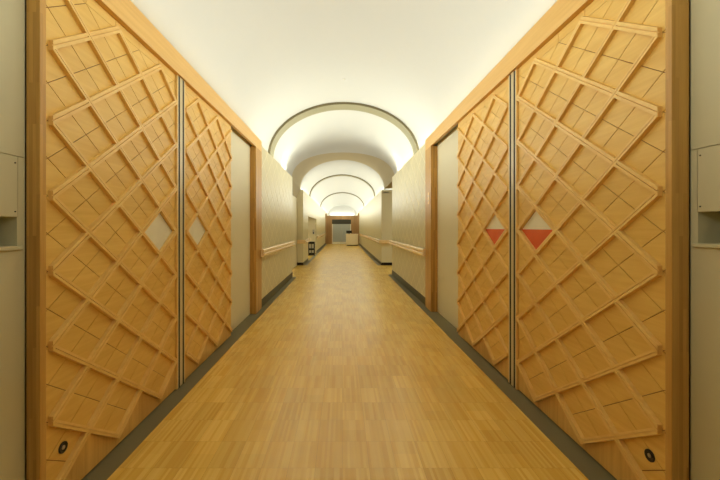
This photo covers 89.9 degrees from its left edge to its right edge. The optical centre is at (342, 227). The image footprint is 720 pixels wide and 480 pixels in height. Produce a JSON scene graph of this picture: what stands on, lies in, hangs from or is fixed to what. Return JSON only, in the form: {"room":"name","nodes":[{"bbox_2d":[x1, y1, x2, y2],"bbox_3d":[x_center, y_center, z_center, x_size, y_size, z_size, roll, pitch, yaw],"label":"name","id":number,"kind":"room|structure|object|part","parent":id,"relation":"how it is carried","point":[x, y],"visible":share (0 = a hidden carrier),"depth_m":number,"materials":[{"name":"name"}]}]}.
{"room":"hospital corridor","nodes":[
{"label":"hospital corridor","id":0,"kind":"room"},
{"bbox_2d":[0,0,291,479],"bbox_3d":[-1.625,-0.053,-1.989,0.396,2.913,24.570,0,0,0],"label":"wall","id":1,"kind":"structure","parent":0,"point":[12,12],"depth_m":1.63,"materials":[{"name":"beige paint"}]},
{"bbox_3d":[-1.474,-0.186,0.464,0.010,0.271,2.332,0,0,0],"label":"panel","id":2,"kind":"part","parent":1,"relation":"part of","materials":[{"name":"beige metal"}]},
{"bbox_2d":[46,0,180,479],"bbox_3d":[-1.455,0.022,2.450,0.070,2.746,1.479,0,0,0],"label":"door","id":3,"kind":"structure","parent":1,"relation":"in","point":[113,108],"depth_m":2.17,"materials":[{"name":"brown wood"}]},
{"bbox_2d":[58,441,67,453],"bbox_3d":[-1.441,1.133,1.859,0.006,0.057,0.057,0,0,0],"label":"door handle","id":4,"kind":"object","parent":3,"relation":"on","point":[62,445],"depth_m":1.86,"materials":[{"name":"metal"}]},
{"bbox_3d":[-1.446,1.265,2.410,0.004,0.255,1.391,0,0,0],"label":"board","id":5,"kind":"part","parent":3,"relation":"part of","materials":[{"name":"brown wood"}]},
{"bbox_3d":[-1.458,0.022,3.155,0.063,2.746,0.069,0,0,0],"label":"edge trim","id":6,"kind":"part","parent":3,"relation":"part of","materials":[{"name":"brown metal"}]},
{"bbox_2d":[26,0,261,479],"bbox_3d":[-1.470,-0.054,3.972,0.133,2.910,4.599,0,0,0],"label":"door frame","id":7,"kind":"structure","parent":1,"relation":"attached to","point":[246,163],"depth_m":1.70,"materials":[{"name":"brown wood"}]},
{"bbox_3d":[-1.437,0.038,1.690,0.065,2.726,0.036,0,0,0],"label":"post","id":8,"kind":"part","parent":7,"relation":"part of","materials":[{"name":"brown wood"}]},
{"bbox_3d":[-1.519,0.016,5.118,0.035,2.769,1.477,0,0,0],"label":"panel","id":9,"kind":"part","parent":7,"relation":"part of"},
{"bbox_3d":[-1.464,0.038,6.064,0.121,2.726,0.414,0,0,0],"label":"post","id":10,"kind":"part","parent":7,"relation":"part of","materials":[{"name":"brown wood"}]},
{"bbox_2d":[181,79,231,384],"bbox_3d":[-1.455,0.022,3.931,0.070,2.746,1.481,0,0,0],"label":"door","id":11,"kind":"structure","parent":1,"relation":"in","point":[206,156],"depth_m":3.74,"materials":[{"name":"brown wood"}]},
{"bbox_3d":[-1.458,0.022,3.225,0.063,2.746,0.069,0,0,0],"label":"edge trim","id":12,"kind":"part","parent":11,"relation":"part of","materials":[{"name":"brown metal"}]},
{"bbox_3d":[-1.446,1.265,3.972,0.004,0.255,1.394,0,0,0],"label":"board","id":13,"kind":"part","parent":11,"relation":"part of","materials":[{"name":"brown wood"}]},
{"bbox_2d":[262,272,292,305],"bbox_3d":[-1.453,1.327,8.288,0.066,0.139,4.029,0,0,0],"label":"baseboard","id":14,"kind":"structure","parent":1,"relation":"attached to","point":[280,285],"depth_m":7.66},
{"bbox_2d":[261,241,294,256],"bbox_3d":[-1.380,0.427,8.108,0.097,0.129,3.955,0,0,0],"label":"handrail","id":15,"kind":"object","parent":1,"relation":"attached to","point":[270,250],"visible":1,"depth_m":7.24,"materials":[{"name":"brown wood"}]},
{"bbox_2d":[292,190,328,268],"bbox_3d":[-2.083,-0.088,24.628,1.217,2.984,28.665,0,0,0],"label":"wall","id":16,"kind":"structure","parent":0,"point":[308,216],"depth_m":14.42,"materials":[{"name":"paint"}]},
{"bbox_2d":[297,238,309,243],"bbox_3d":[-1.532,0.515,14.448,0.306,0.140,1.991,0,0,0],"label":"handrail","id":17,"kind":"object","parent":16,"relation":"attached to","point":[308,239],"visible":1,"depth_m":13.46,"materials":[{"name":"brown wood"}]},
{"bbox_2d":[297,244,324,264],"bbox_3d":[-1.585,1.350,22.741,0.235,0.102,18.399,0,0,0],"label":"baseboard","id":18,"kind":"structure","parent":16,"relation":"attached to","point":[305,261],"depth_m":14.38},
{"bbox_2d":[325,213,326,243],"bbox_3d":[-1.415,0.057,31.532,0.116,2.688,0.234,0,0,0],"label":"pilaster","id":19,"kind":"object","parent":16,"relation":"attached to","point":[325,213],"visible":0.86,"depth_m":31.41,"materials":[{"name":"beige paint"}]},
{"bbox_2d":[327,216,357,243],"bbox_3d":[0.000,0.164,32.011,2.948,2.480,0.140,0,0,0],"label":"wall","id":20,"kind":"structure","parent":0,"point":[354,219],"depth_m":31.94,"materials":[{"name":"brown wood"}]},
{"bbox_2d":[332,220,350,243],"bbox_3d":[-0.070,0.324,32.010,1.682,2.154,0.096,0,0,0],"label":"door","id":21,"kind":"structure","parent":20,"relation":"in","point":[336,224],"depth_m":32.01,"materials":[{"name":"metal"}]},
{"bbox_2d":[130,0,556,215],"bbox_3d":[1.836,-1.832,13.046,7.092,1.791,54.639,0,0,0],"label":"ceiling","id":22,"kind":"structure","parent":0,"point":[270,62],"depth_m":5.21,"materials":[{"name":"white paint"}]},
{"bbox_2d":[309,174,374,196],"bbox_3d":[0.000,-1.964,17.363,3.182,1.213,0.328,0,0,0],"label":"rib","id":23,"kind":"object","parent":22,"relation":"attached to","point":[367,183],"visible":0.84,"depth_m":17.24,"materials":[{"name":"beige paint"}]},
{"bbox_2d":[320,192,363,206],"bbox_3d":[0.000,-1.964,25.962,3.182,1.213,0.328,0,0,0],"label":"rib","id":24,"kind":"object","parent":22,"relation":"attached to","point":[339,192],"visible":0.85,"depth_m":25.80,"materials":[{"name":"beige paint"}]},
{"bbox_2d":[268,102,418,157],"bbox_3d":[0.032,-2.071,7.979,3.306,1.335,0.374,0,0,0],"label":"rib","id":25,"kind":"object","parent":22,"relation":"attached to","point":[398,123],"visible":0.9,"depth_m":7.89,"materials":[{"name":"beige paint"}]},
{"bbox_2d":[107,241,588,479],"bbox_3d":[0.000,1.451,13.221,12.168,0.094,54.990,0,0,0],"label":"floor","id":26,"kind":"structure","parent":0,"point":[343,376],"depth_m":2.85,"materials":[{"name":"brown wood"}]},
{"bbox_2d":[81,277,295,479],"bbox_3d":[-1.407,1.402,-1.931,0.188,0.003,24.453,0,0,0],"label":"floor strip","id":27,"kind":"object","parent":26,"relation":"on","point":[108,465],"visible":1,"depth_m":2.78,"materials":[{"name":"stone"}]},
{"bbox_2d":[308,242,314,255],"bbox_3d":[-1.574,1.053,18.451,0.314,0.702,0.267,0,0,0],"label":"display rack","id":28,"kind":"object","parent":26,"relation":"on","point":[311,243],"visible":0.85,"depth_m":18.32,"materials":[{"name":"black metal"}]},
{"bbox_2d":[304,244,326,264],"bbox_3d":[-1.394,1.402,22.715,0.144,0.003,18.334,0,0,0],"label":"floor strip","id":29,"kind":"object","parent":26,"relation":"on","point":[312,257],"visible":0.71,"depth_m":17.10,"materials":[{"name":"stone"}]},
{"bbox_2d":[346,234,357,245],"bbox_3d":[0.766,0.934,28.607,0.994,0.932,0.632,0,0,0],"label":"counter","id":30,"kind":"object","parent":26,"relation":"on","point":[351,239],"depth_m":28.30,"materials":[{"name":"beige laminate"}]},
{"bbox_3d":[0.468,0.924,28.308,0.281,0.725,0.011,0,0,0],"label":"panel","id":31,"kind":"part","parent":30,"relation":"part of","materials":[{"name":"beige laminate"}]},
{"bbox_3d":[0.772,0.924,28.308,0.281,0.725,0.011,0,0,0],"label":"panel","id":32,"kind":"part","parent":30,"relation":"part of","materials":[{"name":"beige laminate"}]},
{"bbox_3d":[1.071,0.924,28.308,0.269,0.725,0.011,0,0,0],"label":"panel","id":33,"kind":"part","parent":30,"relation":"part of","materials":[{"name":"beige laminate"}]},
{"bbox_2d":[358,244,379,264],"bbox_3d":[1.394,1.402,22.715,0.144,0.003,18.334,0,0,0],"label":"floor strip","id":34,"kind":"object","parent":26,"relation":"on","point":[364,250],"visible":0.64,"depth_m":18.34,"materials":[{"name":"stone"}]},
{"bbox_2d":[389,275,616,479],"bbox_3d":[1.483,1.402,-1.656,0.217,0.003,25.003,0,0,0],"label":"floor strip","id":35,"kind":"object","parent":26,"relation":"on","point":[572,450],"visible":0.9,"depth_m":2.78,"materials":[{"name":"stone"}]},
{"bbox_2d":[356,0,691,479],"bbox_3d":[3.487,-0.222,20.306,4.025,3.253,37.310,0,0,0],"label":"wall","id":36,"kind":"structure","parent":0,"point":[408,184],"depth_m":8.43,"materials":[{"name":"paint"}]},
{"bbox_2d":[358,213,358,243],"bbox_3d":[1.415,0.057,31.532,0.116,2.688,0.234,0,0,0],"label":"pilaster","id":37,"kind":"object","parent":36,"relation":"attached to","point":[358,213],"visible":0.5,"depth_m":31.41,"materials":[{"name":"beige paint"}]},
{"bbox_2d":[359,233,389,243],"bbox_3d":[1.976,0.515,21.644,1.196,0.140,16.382,0,0,0],"label":"handrail","id":38,"kind":"object","parent":36,"relation":"attached to","point":[362,235],"visible":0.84,"depth_m":14.51,"materials":[{"name":"brown wood"}]},
{"bbox_2d":[359,243,391,264],"bbox_3d":[2.489,1.350,22.741,2.043,0.102,18.399,0,0,0],"label":"baseboard","id":39,"kind":"structure","parent":36,"relation":"attached to","point":[373,256],"depth_m":15.45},
{"bbox_2d":[389,240,425,255],"bbox_3d":[1.456,0.433,8.570,0.097,0.129,4.504,0,0,0],"label":"handrail","id":40,"kind":"object","parent":36,"relation":"attached to","point":[417,250],"visible":1,"depth_m":7.54,"materials":[{"name":"brown wood"}]},
{"bbox_2d":[392,270,424,304],"bbox_3d":[1.529,1.327,8.637,0.066,0.139,4.431,0,0,0],"label":"baseboard","id":41,"kind":"structure","parent":36,"relation":"attached to","point":[408,286],"depth_m":7.90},
{"bbox_2d":[434,124,457,145],"bbox_3d":[1.709,-1.425,6.173,0.373,0.029,9.110,0,0,0],"label":"ledge","id":42,"kind":"object","parent":36,"relation":"attached to","point":[453,128],"depth_m":5.49,"materials":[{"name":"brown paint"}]},
{"bbox_2d":[457,73,511,384],"bbox_3d":[1.531,-0.003,3.956,0.070,2.795,1.552,0,0,0],"label":"door","id":43,"kind":"structure","parent":36,"relation":"in","point":[484,155],"depth_m":3.74,"materials":[{"name":"brown wood"}]},
{"bbox_3d":[1.522,1.270,3.996,0.004,0.244,1.464,0,0,0],"label":"board","id":44,"kind":"part","parent":43,"relation":"part of","materials":[{"name":"brown wood"}]},
{"bbox_3d":[1.534,-0.003,3.214,0.063,2.795,0.069,0,0,0],"label":"edge trim","id":45,"kind":"part","parent":43,"relation":"part of","materials":[{"name":"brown metal"}]},
{"bbox_2d":[512,0,664,479],"bbox_3d":[1.531,-0.003,2.418,0.070,2.795,1.533,0,0,0],"label":"door","id":46,"kind":"structure","parent":36,"relation":"in","point":[588,107],"depth_m":2.14,"materials":[{"name":"brown wood"}]},
{"bbox_3d":[1.534,-0.003,3.151,0.063,2.795,0.069,0,0,0],"label":"edge trim","id":47,"kind":"part","parent":46,"relation":"part of","materials":[{"name":"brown metal"}]},
{"bbox_3d":[1.522,1.270,2.378,0.004,0.244,1.445,0,0,0],"label":"board","id":48,"kind":"part","parent":46,"relation":"part of","materials":[{"name":"brown wood"}]},
{"bbox_2d":[644,449,654,461],"bbox_3d":[1.517,1.123,1.777,0.006,0.057,0.057,0,0,0],"label":"door handle","id":49,"kind":"object","parent":46,"relation":"on","point":[649,454],"depth_m":1.78,"materials":[{"name":"metal"}]},
{"bbox_2d":[691,0,719,479],"bbox_3d":[1.732,-0.082,-6.329,0.365,2.972,15.889,0,0,0],"label":"wall","id":50,"kind":"structure","parent":0,"point":[705,14],"depth_m":1.55,"materials":[{"name":"beige paint"}]},
{"bbox_2d":[425,0,688,479],"bbox_3d":[1.550,-0.084,4.019,0.156,2.968,4.802,0,0,0],"label":"door frame","id":51,"kind":"structure","parent":50,"relation":"attached to","point":[441,162],"depth_m":1.65,"materials":[{"name":"brown wood"}]},
{"bbox_3d":[1.548,0.013,6.220,0.136,2.775,0.399,0,0,0],"label":"post","id":52,"kind":"part","parent":51,"relation":"part of","materials":[{"name":"brown wood"}]},
{"bbox_3d":[1.610,-0.002,5.230,0.035,2.804,1.581,0,0,0],"label":"panel","id":53,"kind":"part","parent":51,"relation":"part of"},
{"bbox_3d":[1.520,0.013,1.634,0.080,2.775,0.033,0,0,0],"label":"post","id":54,"kind":"part","parent":51,"relation":"part of","materials":[{"name":"brown wood"}]},
{"bbox_3d":[1.565,-0.208,0.440,0.010,0.275,2.284,0,0,0],"label":"panel","id":55,"kind":"part","parent":50,"relation":"part of","materials":[{"name":"beige metal"}]}
]}

